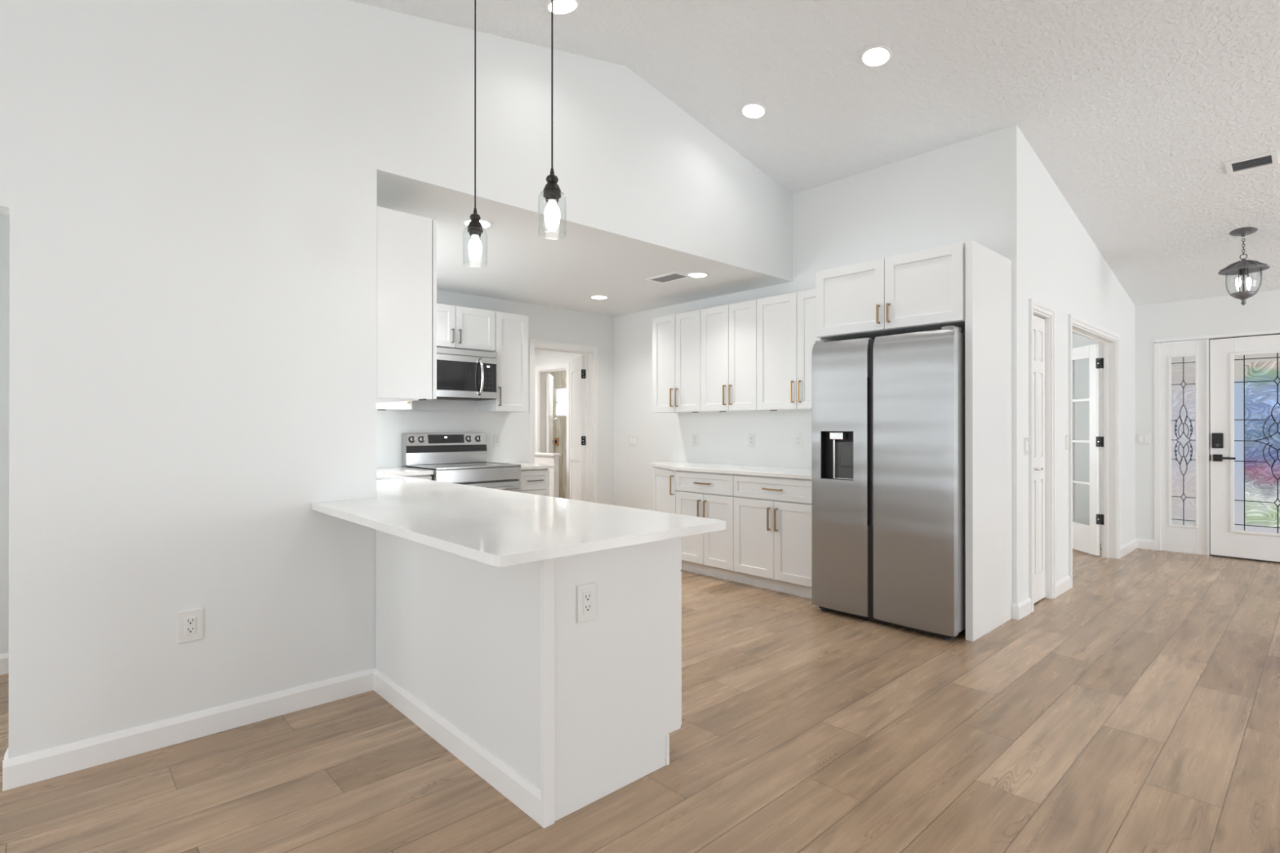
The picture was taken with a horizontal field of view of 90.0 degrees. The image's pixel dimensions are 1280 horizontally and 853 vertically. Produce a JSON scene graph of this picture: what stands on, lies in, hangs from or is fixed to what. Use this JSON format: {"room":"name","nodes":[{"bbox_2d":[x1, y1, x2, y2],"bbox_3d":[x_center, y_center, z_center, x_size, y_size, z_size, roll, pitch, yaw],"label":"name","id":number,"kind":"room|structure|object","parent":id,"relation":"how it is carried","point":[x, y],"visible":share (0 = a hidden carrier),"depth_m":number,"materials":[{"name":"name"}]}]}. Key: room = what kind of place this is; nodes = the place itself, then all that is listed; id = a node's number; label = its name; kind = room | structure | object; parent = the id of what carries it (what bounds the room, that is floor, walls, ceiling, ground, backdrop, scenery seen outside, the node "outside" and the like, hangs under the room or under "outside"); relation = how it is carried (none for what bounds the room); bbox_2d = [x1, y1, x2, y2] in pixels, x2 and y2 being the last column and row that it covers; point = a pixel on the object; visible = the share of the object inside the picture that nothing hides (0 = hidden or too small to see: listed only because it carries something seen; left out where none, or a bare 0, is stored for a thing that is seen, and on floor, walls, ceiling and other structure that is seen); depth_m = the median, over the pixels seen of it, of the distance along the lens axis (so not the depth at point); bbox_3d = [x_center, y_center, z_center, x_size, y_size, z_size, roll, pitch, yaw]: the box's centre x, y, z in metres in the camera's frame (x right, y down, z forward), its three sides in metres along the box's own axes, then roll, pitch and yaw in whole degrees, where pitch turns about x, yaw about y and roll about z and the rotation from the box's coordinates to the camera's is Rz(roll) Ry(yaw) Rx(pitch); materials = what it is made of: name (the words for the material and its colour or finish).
{"room":"open-plan kitchen","nodes":[
{"label":"open-plan kitchen","id":0,"kind":"room"},
{"bbox_2d":[0,213,9,653],"bbox_3d":[-3.922,0.024,1.743,4.000,2.440,1.460,0,0,-43],"label":"wall","id":1,"kind":"structure","parent":0,"point":[4,219],"depth_m":3.23,"materials":[{"name":"white paint"}]},
{"bbox_2d":[0,653,8,675],"bbox_3d":[-4.334,1.195,2.188,3.800,0.100,0.014,0,0,-43],"label":"baseboard","id":2,"kind":"structure","parent":1,"relation":"attached to","point":[4,658],"depth_m":3.22,"materials":[{"name":"white wood"}]},
{"bbox_2d":[0,0,792,759],"bbox_3d":[-1.804,-0.557,2.627,8.310,3.605,0.115,0,0,-43],"label":"wall","id":3,"kind":"structure","parent":0,"point":[188,188],"depth_m":2.64,"materials":[{"name":"white paint"}]},
{"bbox_2d":[4,747,8,759],"bbox_3d":[-2.219,1.195,2.241,0.014,0.100,0.115,0,0,-43],"label":"baseboard","id":4,"kind":"structure","parent":3,"relation":"attached to","point":[6,755],"depth_m":2.24,"materials":[{"name":"white wood"}]},
{"bbox_2d":[2,667,374,791],"bbox_3d":[-1.718,1.196,2.615,1.258,0.100,0.014,0,0,-43],"label":"baseboard","id":5,"kind":"structure","parent":3,"relation":"attached to","point":[24,770],"depth_m":2.51,"materials":[{"name":"white wood"}]},
{"bbox_2d":[177,608,203,643],"bbox_3d":[-1.792,0.794,2.551,0.085,0.125,0.010,0,0,-43],"label":"wall outlet","id":6,"kind":"object","parent":3,"relation":"attached to","point":[189,623],"visible":1,"depth_m":2.55,"materials":[{"name":"white plastic"}]},
{"bbox_2d":[185,616,195,635],"bbox_3d":[-1.791,0.794,2.549,0.034,0.068,0.004,0,0,-43],"label":"receptacle","id":7,"kind":"object","parent":6,"relation":"attached to","point":[190,621],"depth_m":2.55,"materials":[{"name":"white plastic"}]},
{"bbox_2d":[404,289,613,505],"bbox_3d":[-1.395,0.015,6.179,4.270,2.475,0.115,0,0,-43],"label":"wall","id":8,"kind":"structure","parent":0,"point":[545,323],"depth_m":6.76,"materials":[{"name":"white paint"}]},
{"bbox_2d":[376,400,411,410],"bbox_3d":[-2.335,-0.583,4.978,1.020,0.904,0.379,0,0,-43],"label":"under-cabinet light","id":9,"kind":"object","parent":8,"relation":"attached to","point":[397,406],"visible":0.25,"depth_m":5.12,"materials":[{"name":"white paint"}]},
{"bbox_2d":[376,410,528,467],"bbox_3d":[-1.966,0.106,5.566,2.363,0.482,0.012,0,0,-43],"label":"backsplash","id":10,"kind":"structure","parent":8,"relation":"attached to","point":[513,428],"depth_m":5.83,"materials":[{"name":"white paint"}]},
{"bbox_2d":[493,434,501,446],"bbox_3d":[-1.359,0.131,6.112,0.072,0.116,0.010,0,0,-43],"label":"wall outlet","id":11,"kind":"object","parent":10,"relation":"attached to","point":[497,437],"visible":1,"depth_m":6.11,"materials":[{"name":"white plastic"}]},
{"bbox_2d":[496,436,499,444],"bbox_3d":[-1.357,0.131,6.110,0.034,0.068,0.004,0,0,-43],"label":"receptacle","id":12,"kind":"object","parent":11,"relation":"attached to","point":[497,437],"depth_m":6.11,"materials":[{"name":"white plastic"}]},
{"bbox_2d":[436,303,495,351],"bbox_3d":[-1.678,-0.852,5.584,0.760,0.363,0.379,0,0,-43],"label":"upper cabinet","id":13,"kind":"object","parent":8,"relation":"attached to","point":[459,327],"visible":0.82,"depth_m":5.54,"materials":[{"name":"white paint"}]},
{"bbox_2d":[436,346,497,400],"bbox_3d":[-1.650,-0.446,5.549,0.755,0.425,0.467,0,0,-43],"label":"microwave","id":14,"kind":"object","parent":13,"relation":"attached to","point":[464,375],"visible":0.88,"depth_m":5.48,"materials":[{"name":"silver metal"}]},
{"bbox_2d":[476,311,528,413],"bbox_3d":[-1.270,-0.584,5.960,0.345,0.898,0.379,0,0,-43],"label":"upper cabinet","id":15,"kind":"object","parent":8,"relation":"attached to","point":[511,329],"visible":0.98,"depth_m":5.86,"materials":[{"name":"white paint"}]},
{"bbox_2d":[528,338,598,502],"bbox_3d":[-0.820,0.193,6.698,0.874,2.122,0.133,0,0,-43],"label":"trim","id":16,"kind":"structure","parent":8,"relation":"attached to","point":[591,353],"depth_m":6.91,"materials":[{"name":"white wood"}]},
{"bbox_2d":[569,355,586,501],"bbox_3d":[-0.708,0.233,7.316,0.064,2.020,0.766,0,0,-17],"label":"door","id":17,"kind":"structure","parent":8,"relation":"in","point":[577,371],"depth_m":7.22,"materials":[{"name":"white wood"}]},
{"bbox_2d":[534,452,560,497],"bbox_3d":[-1.324,0.808,8.659,0.120,0.900,0.695,0,0,-43],"label":"wall","id":18,"kind":"structure","parent":0,"point":[540,458],"depth_m":8.43,"materials":[{"name":"white paint"}]},
{"bbox_2d":[546,370,566,498],"bbox_3d":[-0.846,0.040,9.591,1.235,2.440,4.155,0,0,-43],"label":"wall","id":19,"kind":"structure","parent":0,"point":[559,378],"depth_m":10.89,"materials":[{"name":"white paint"}]},
{"bbox_2d":[546,373,557,453],"bbox_3d":[-1.309,0.238,9.565,0.111,2.020,0.660,0,0,-3],"label":"door","id":20,"kind":"structure","parent":19,"relation":"in","point":[549,442],"depth_m":9.37,"materials":[{"name":"white wood"}]},
{"bbox_2d":[535,362,569,498],"bbox_3d":[-1.181,0.201,8.945,0.133,2.115,0.820,0,0,-43],"label":"trim","id":21,"kind":"structure","parent":19,"relation":"attached to","point":[540,371],"depth_m":9.16,"materials":[{"name":"white wood"}]},
{"bbox_2d":[554,437,559,445],"bbox_3d":[-1.432,0.258,10.959,0.040,0.130,0.100,0,0,-43],"label":"outlet box","id":22,"kind":"object","parent":19,"relation":"attached to","point":[556,439],"visible":1,"depth_m":10.93,"materials":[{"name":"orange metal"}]},
{"bbox_2d":[555,386,566,416],"bbox_3d":[-1.310,-0.422,10.916,0.040,0.490,0.380,0,0,-43],"label":"window","id":23,"kind":"structure","parent":19,"relation":"in","point":[561,393],"depth_m":10.98,"materials":[{"name":"white glass"}]},
{"bbox_2d":[534,349,585,501],"bbox_3d":[-2.206,0.037,8.336,2.465,2.440,4.155,0,0,-43],"label":"wall","id":24,"kind":"structure","parent":0,"point":[542,357],"depth_m":8.91,"materials":[{"name":"white paint"}]},
{"bbox_2d":[377,178,780,316],"bbox_3d":[-0.849,-1.264,5.166,3.695,0.080,2.319,0,0,-43],"label":"ceiling","id":25,"kind":"structure","parent":0,"point":[527,262],"depth_m":4.92,"materials":[{"name":"white paint"}]},
{"bbox_2d":[462,218,493,228],"bbox_3d":[-0.978,-1.223,3.857,0.180,0.009,0.180,0,0,-43],"label":"recessed light","id":26,"kind":"object","parent":25,"relation":"in","point":[486,224],"visible":0.63,"depth_m":3.84,"materials":[{"name":"white plastic"}]},
{"bbox_2d":[589,294,608,299],"bbox_3d":[-0.385,-1.219,6.036,0.180,0.009,0.180,0,0,-43],"label":"recessed light","id":27,"kind":"object","parent":25,"relation":"in","point":[597,296],"visible":1,"depth_m":6.04,"materials":[{"name":"white plastic"}]},
{"bbox_2d":[644,271,692,284],"bbox_3d":[0.237,-1.220,5.256,0.210,0.009,0.350,0,0,-43],"label":"ceiling vent","id":28,"kind":"object","parent":25,"relation":"in","point":[674,276],"visible":1,"depth_m":5.25,"materials":[{"name":"white metal"}]},
{"bbox_2d":[686,271,708,277],"bbox_3d":[0.464,-1.221,5.155,0.180,0.009,0.180,0,0,-43],"label":"recessed light","id":29,"kind":"object","parent":25,"relation":"in","point":[695,274],"visible":1,"depth_m":5.14,"materials":[{"name":"white plastic"}]},
{"bbox_2d":[0,543,1279,852],"bbox_3d":[0.000,1.272,3.352,12.150,0.050,14.530,0,0,-43],"label":"floor","id":30,"kind":"structure","parent":0,"point":[1135,708],"depth_m":2.42,"materials":[{"name":"brown wood"}]},
{"bbox_2d":[403,474,431,479],"bbox_3d":[-1.984,0.813,5.105,0.410,0.875,0.664,0,0,-43],"label":"base cabinet","id":31,"kind":"object","parent":30,"relation":"on","point":[421,477],"visible":0.02,"depth_m":4.99,"materials":[{"name":"white paint"}]},
{"bbox_2d":[401,432,520,492],"bbox_3d":[-1.507,0.644,5.465,0.770,1.175,0.722,0,0,-43],"label":"range","id":32,"kind":"object","parent":30,"relation":"on","point":[426,450],"visible":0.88,"depth_m":5.49,"materials":[{"name":"grey metal"}]},
{"bbox_2d":[404,462,520,471],"bbox_3d":[-1.509,0.341,5.470,0.766,0.032,0.602,0,0,-43],"label":"cooktop","id":33,"kind":"object","parent":32,"relation":"in","point":[442,466],"depth_m":5.38,"materials":[{"name":"silver glass"}]},
{"bbox_2d":[375,529,680,828],"bbox_3d":[-0.556,0.808,2.718,0.619,0.875,1.435,0,0,-43],"label":"peninsula base","id":34,"kind":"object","parent":30,"relation":"on","point":[585,711],"depth_m":2.23,"materials":[{"name":"white paint"}]},
{"bbox_2d":[373,666,541,825],"bbox_3d":[-0.783,1.195,2.519,0.014,0.100,1.424,0,0,-43],"label":"baseboard","id":35,"kind":"structure","parent":34,"relation":"attached to","point":[522,793],"depth_m":2.36,"materials":[{"name":"white wood"}]},
{"bbox_2d":[577,582,595,623],"bbox_3d":[-0.173,0.577,2.096,0.076,0.122,0.010,0,0,-43],"label":"wall outlet","id":36,"kind":"object","parent":34,"relation":"attached to","point":[586,593],"visible":1,"depth_m":2.09,"materials":[{"name":"white plastic"}]},
{"bbox_2d":[582,591,591,613],"bbox_3d":[-0.172,0.577,2.095,0.034,0.068,0.004,0,0,-43],"label":"receptacle","id":37,"kind":"object","parent":36,"relation":"attached to","point":[587,596],"depth_m":2.09,"materials":[{"name":"white plastic"}]},
{"bbox_2d":[517,468,549,496],"bbox_3d":[-1.137,0.815,5.879,0.325,0.875,0.674,0,0,-43],"label":"base cabinet","id":38,"kind":"object","parent":30,"relation":"on","point":[535,482],"visible":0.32,"depth_m":5.67,"materials":[{"name":"white paint"}]},
{"bbox_2d":[506,462,555,470],"bbox_3d":[-1.127,0.362,5.895,0.364,0.030,0.665,0,0,-43],"label":"countertop","id":39,"kind":"structure","parent":38,"relation":"on","point":[524,466],"depth_m":5.71,"materials":[{"name":"white stone"}]},
{"bbox_2d":[653,466,683,569],"bbox_3d":[0.340,0.815,5.956,0.640,0.875,0.585,0,0,-43],"label":"base cabinet","id":40,"kind":"object","parent":30,"relation":"on","point":[664,491],"visible":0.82,"depth_m":5.85,"materials":[{"name":"white paint"}]},
{"bbox_2d":[680,537,681,724],"bbox_3d":[-0.287,0.808,2.499,0.642,0.875,0.700,0,0,-43],"label":"base cabinet","id":41,"kind":"object","parent":30,"relation":"on","point":[681,537],"visible":0.02,"depth_m":2.44,"materials":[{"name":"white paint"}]},
{"bbox_2d":[675,470,740,582],"bbox_3d":[0.743,0.814,5.502,0.664,0.875,0.632,0,0,-43],"label":"base cabinet","id":42,"kind":"object","parent":30,"relation":"on","point":[700,494],"visible":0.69,"depth_m":5.27,"materials":[{"name":"white paint"}]},
{"bbox_2d":[733,474,811,598],"bbox_3d":[1.215,0.813,4.990,0.664,0.875,0.762,0,0,-43],"label":"base cabinet","id":43,"kind":"object","parent":30,"relation":"on","point":[772,515],"visible":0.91,"depth_m":4.79,"materials":[{"name":"white paint"}]},
{"bbox_2d":[649,461,811,479],"bbox_3d":[0.795,0.361,5.452,0.655,0.030,2.013,0,0,-43],"label":"countertop","id":44,"kind":"structure","parent":43,"relation":"on","point":[754,470],"depth_m":5.21,"materials":[{"name":"white stone"}]},
{"bbox_2d":[811,325,965,640],"bbox_3d":[1.761,0.315,4.292,0.810,1.868,0.965,0,0,-43],"label":"refrigerator","id":45,"kind":"object","parent":30,"relation":"on","point":[888,518],"depth_m":3.93,"materials":[{"name":"grey metal"}]},
{"bbox_2d":[964,240,1012,641],"bbox_3d":[2.164,0.083,3.957,0.672,2.330,0.042,0,0,-43],"label":"panel","id":46,"kind":"object","parent":30,"relation":"on","point":[988,273],"visible":1,"depth_m":3.87,"materials":[{"name":"white paint"}]},
{"bbox_3d":[-1.382,0.810,3.676,0.656,0.875,0.850,0,0,-43],"label":"base cabinet","id":47,"kind":"object","parent":30,"relation":"on","visible":0},
{"bbox_2d":[311,466,726,566],"bbox_3d":[-1.261,0.357,3.548,1.136,0.030,4.083,0,0,-36],"label":"countertop","id":48,"kind":"structure","parent":47,"relation":"on","point":[495,527],"depth_m":2.30,"materials":[{"name":"white stone"}]},
{"bbox_2d":[613,130,997,510],"bbox_3d":[1.078,-0.368,5.715,0.115,3.240,3.923,0,0,-43],"label":"wall","id":49,"kind":"structure","parent":0,"point":[948,195],"depth_m":5.30,"materials":[{"name":"white paint"}]},
{"bbox_2d":[629,435,636,445],"bbox_3d":[-0.075,0.147,6.870,0.012,0.116,0.118,0,0,-43],"label":"light switch","id":50,"kind":"object","parent":49,"relation":"attached to","point":[633,438],"visible":1,"depth_m":6.87,"materials":[{"name":"white plastic"}]},
{"bbox_2d":[652,309,711,413],"bbox_3d":[0.445,-0.584,6.030,0.389,0.916,0.622,0,0,-43],"label":"upper cabinet","id":51,"kind":"object","parent":49,"relation":"attached to","point":[676,338],"visible":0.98,"depth_m":5.91,"materials":[{"name":"white paint"}]},
{"bbox_2d":[692,434,697,446],"bbox_3d":[0.533,0.133,6.213,0.010,0.116,0.072,0,0,-43],"label":"wall outlet","id":52,"kind":"object","parent":49,"relation":"attached to","point":[695,437],"visible":1,"depth_m":6.21,"materials":[{"name":"white plastic"}]},
{"bbox_2d":[693,436,696,444],"bbox_3d":[0.531,0.133,6.212,0.004,0.068,0.034,0,0,-43],"label":"receptacle","id":53,"kind":"object","parent":52,"relation":"attached to","point":[694,437],"depth_m":6.21,"materials":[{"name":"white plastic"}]},
{"bbox_2d":[700,299,777,412],"bbox_3d":[0.864,-0.585,5.576,0.389,0.916,0.613,0,0,-43],"label":"upper cabinet","id":54,"kind":"object","parent":49,"relation":"attached to","point":[728,332],"visible":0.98,"depth_m":5.46,"materials":[{"name":"white paint"}]},
{"bbox_2d":[748,434,755,447],"bbox_3d":[0.997,0.124,5.710,0.010,0.116,0.072,0,0,-43],"label":"wall outlet","id":55,"kind":"object","parent":49,"relation":"attached to","point":[751,437],"visible":1,"depth_m":5.70,"materials":[{"name":"white plastic"}]},
{"bbox_2d":[750,436,753,444],"bbox_3d":[0.995,0.124,5.709,0.004,0.068,0.034,0,0,-43],"label":"receptacle","id":56,"kind":"object","parent":55,"relation":"attached to","point":[751,437],"depth_m":5.70,"materials":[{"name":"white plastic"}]},
{"bbox_2d":[756,288,818,410],"bbox_3d":[1.330,-0.586,5.071,0.389,0.916,0.762,0,0,-43],"label":"upper cabinet","id":57,"kind":"object","parent":49,"relation":"attached to","point":[786,323],"visible":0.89,"depth_m":5.04,"materials":[{"name":"white paint"}]},
{"bbox_2d":[794,433,801,448],"bbox_3d":[1.323,0.119,5.357,0.010,0.116,0.072,0,0,-43],"label":"wall outlet","id":58,"kind":"object","parent":49,"relation":"attached to","point":[797,437],"visible":1,"depth_m":5.35,"materials":[{"name":"white plastic"}]},
{"bbox_2d":[795,436,799,444],"bbox_3d":[1.321,0.119,5.356,0.004,0.068,0.034,0,0,-43],"label":"receptacle","id":59,"kind":"object","parent":58,"relation":"attached to","point":[797,438],"depth_m":5.35,"materials":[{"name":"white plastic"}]},
{"bbox_2d":[816,242,964,341],"bbox_3d":[1.795,-0.849,4.319,0.726,0.460,0.976,0,0,-43],"label":"upper cabinet","id":60,"kind":"object","parent":49,"relation":"attached to","point":[924,290],"visible":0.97,"depth_m":4.05,"materials":[{"name":"white paint"}]},
{"bbox_2d":[347,0,1279,306],"bbox_3d":[2.215,-1.713,0.959,12.150,1.440,8.000,0,0,-43],"label":"ceiling","id":61,"kind":"structure","parent":0,"point":[1135,111],"depth_m":3.90,"materials":[{"name":"white paint"}]},
{"bbox_2d":[462,0,487,264],"bbox_3d":[-0.701,-1.370,2.724,0.124,1.367,0.124,0,0,-43],"label":"pendant lamp","id":62,"kind":"object","parent":61,"relation":"hanging from","point":[474,228],"visible":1,"depth_m":2.71,"materials":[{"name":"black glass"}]},
{"bbox_2d":[541,0,566,237],"bbox_3d":[-0.317,-1.371,2.307,0.124,1.367,0.124,0,0,-43],"label":"pendant lamp","id":63,"kind":"object","parent":61,"relation":"hanging from","point":[552,191],"visible":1,"depth_m":2.29,"materials":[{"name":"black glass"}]},
{"bbox_2d":[545,0,579,15],"bbox_3d":[-0.398,-2.160,3.283,0.176,0.041,0.179,0,0,-38],"label":"recessed light","id":64,"kind":"object","parent":61,"relation":"in","point":[560,7],"visible":0.92,"depth_m":3.29,"materials":[{"name":"white plastic"}]},
{"bbox_2d":[740,102,766,119],"bbox_3d":[0.779,-2.165,4.390,0.176,0.039,0.179,0,0,-38],"label":"recessed light","id":65,"kind":"object","parent":61,"relation":"in","point":[751,110],"visible":1,"depth_m":4.38,"materials":[{"name":"white plastic"}]},
{"bbox_2d":[859,44,892,67],"bbox_3d":[1.381,-2.165,3.746,0.176,0.039,0.179,0,0,-38],"label":"recessed light","id":66,"kind":"object","parent":61,"relation":"in","point":[877,55],"visible":1,"depth_m":3.74,"materials":[{"name":"white plastic"}]},
{"bbox_2d":[1217,226,1270,305],"bbox_3d":[4.712,-1.249,4.997,0.296,0.611,0.296,0,0,-43],"label":"lantern","id":67,"kind":"object","parent":61,"relation":"hanging from","point":[1242,268],"visible":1,"depth_m":4.98,"materials":[{"name":"grey metal"}]},
{"bbox_2d":[1224,151,1279,174],"bbox_3d":[4.012,-1.726,4.197,0.162,0.041,0.248,0,0,-43],"label":"ceiling vent","id":68,"kind":"object","parent":61,"relation":"in","point":[1264,160],"visible":1,"depth_m":4.19,"materials":[{"name":"white metal"}]},
{"bbox_2d":[997,124,1135,604],"bbox_3d":[3.743,-0.368,5.427,3.640,3.240,0.115,0,0,-43],"label":"wall","id":69,"kind":"structure","parent":0,"point":[1056,264],"depth_m":4.70,"materials":[{"name":"white paint"}]},
{"bbox_2d":[1012,603,1016,619],"bbox_3d":[2.430,1.199,4.152,0.014,0.100,0.027,0,0,-43],"label":"baseboard","id":70,"kind":"structure","parent":69,"relation":"attached to","point":[1014,605],"depth_m":4.15,"materials":[{"name":"white wood"}]},
{"bbox_2d":[1016,597,1031,620],"bbox_3d":[2.532,1.199,4.218,0.254,0.100,0.014,0,0,-43],"label":"baseboard","id":71,"kind":"structure","parent":69,"relation":"attached to","point":[1024,608],"depth_m":4.20,"materials":[{"name":"white wood"}]},
{"bbox_2d":[1024,437,1028,454],"bbox_3d":[2.577,0.131,4.263,0.072,0.116,0.012,0,0,-43],"label":"light switch","id":72,"kind":"object","parent":69,"relation":"attached to","point":[1026,439],"visible":1,"depth_m":4.25,"materials":[{"name":"white plastic"}]},
{"bbox_2d":[1033,315,1045,603],"bbox_3d":[2.810,0.230,4.510,0.394,2.015,0.095,0,0,-43],"label":"door","id":73,"kind":"structure","parent":69,"relation":"in","point":[1039,523],"depth_m":4.56,"materials":[{"name":"white wood"}]},
{"bbox_2d":[1028,297,1056,612],"bbox_3d":[2.789,0.194,4.533,0.544,2.112,0.133,0,0,-43],"label":"trim","id":74,"kind":"structure","parent":69,"relation":"attached to","point":[1050,322],"depth_m":4.64,"materials":[{"name":"white wood"}]},
{"bbox_2d":[1056,575,1071,596],"bbox_3d":[3.175,1.200,4.812,0.400,0.100,0.014,0,0,-43],"label":"baseboard","id":75,"kind":"structure","parent":69,"relation":"attached to","point":[1064,584],"depth_m":4.82,"materials":[{"name":"white wood"}]},
{"bbox_2d":[1065,434,1069,449],"bbox_3d":[3.287,0.120,4.919,0.072,0.116,0.012,0,0,-43],"label":"light switch","id":76,"kind":"object","parent":69,"relation":"attached to","point":[1067,445],"visible":1,"depth_m":4.91,"materials":[{"name":"white plastic"}]},
{"bbox_2d":[1072,343,1103,555],"bbox_3d":[4.417,0.224,6.488,0.074,2.030,0.797,0,0,1],"label":"door","id":77,"kind":"structure","parent":69,"relation":"in","point":[1086,538],"depth_m":6.19,"materials":[{"name":"white wood"}]},
{"bbox_2d":[1068,313,1119,588],"bbox_3d":[3.900,0.191,5.559,1.672,2.122,0.133,0,0,-43],"label":"trim","id":78,"kind":"structure","parent":69,"relation":"attached to","point":[1110,348],"depth_m":6.05,"materials":[{"name":"white wood"}]},
{"bbox_2d":[1120,537,1136,558],"bbox_3d":[4.839,1.203,6.347,0.776,0.100,0.014,0,0,-43],"label":"baseboard","id":79,"kind":"structure","parent":69,"relation":"attached to","point":[1130,546],"depth_m":6.33,"materials":[{"name":"white wood"}]},
{"bbox_2d":[1072,289,1279,543],"bbox_3d":[6.105,-0.013,5.634,0.115,2.530,9.400,0,0,-43],"label":"wall","id":80,"kind":"structure","parent":0,"point":[1225,314],"depth_m":6.53,"materials":[{"name":"white paint"}]},
{"bbox_2d":[1137,432,1151,444],"bbox_3d":[5.165,0.122,6.559,0.012,0.116,0.112,0,0,-43],"label":"light switch","id":81,"kind":"object","parent":80,"relation":"attached to","point":[1142,437],"visible":1,"depth_m":6.56,"materials":[{"name":"white plastic"}]},
{"bbox_2d":[1135,537,1154,550],"bbox_3d":[5.167,1.204,6.553,0.014,0.100,0.157,0,0,-43],"label":"baseboard","id":82,"kind":"structure","parent":80,"relation":"attached to","point":[1144,544],"depth_m":6.55,"materials":[{"name":"white wood"}]},
{"bbox_2d":[1160,339,1207,555],"bbox_3d":[5.399,0.206,6.356,0.053,2.095,0.356,0,0,-43],"label":"window","id":83,"kind":"structure","parent":80,"relation":"in","point":[1183,365],"depth_m":6.34,"materials":[{"name":"white"}]},
{"bbox_2d":[1154,328,1279,555],"bbox_3d":[5.867,0.182,5.886,0.123,2.140,1.775,0,0,-43],"label":"trim","id":84,"kind":"structure","parent":80,"relation":"attached to","point":[1157,341],"depth_m":6.47,"materials":[{"name":"white wood"}]},
{"bbox_2d":[1208,333,1279,563],"bbox_3d":[5.832,0.201,5.858,0.142,2.103,0.939,0,0,-43],"label":"door","id":85,"kind":"structure","parent":80,"relation":"in","point":[1244,371],"depth_m":6.03,"materials":[{"name":"white wood"}]},
{"bbox_3d":[-2.129,0.011,3.914,0.115,2.475,2.219,0,0,-43],"label":"wall","id":86,"kind":"structure","parent":0,"visible":0},
{"bbox_2d":[376,206,436,403],"bbox_3d":[-1.388,-0.592,3.449,0.337,0.921,0.770,0,0,-43],"label":"upper cabinet","id":87,"kind":"object","parent":86,"relation":"attached to","point":[406,252],"visible":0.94,"depth_m":3.15,"materials":[{"name":"white paint"}]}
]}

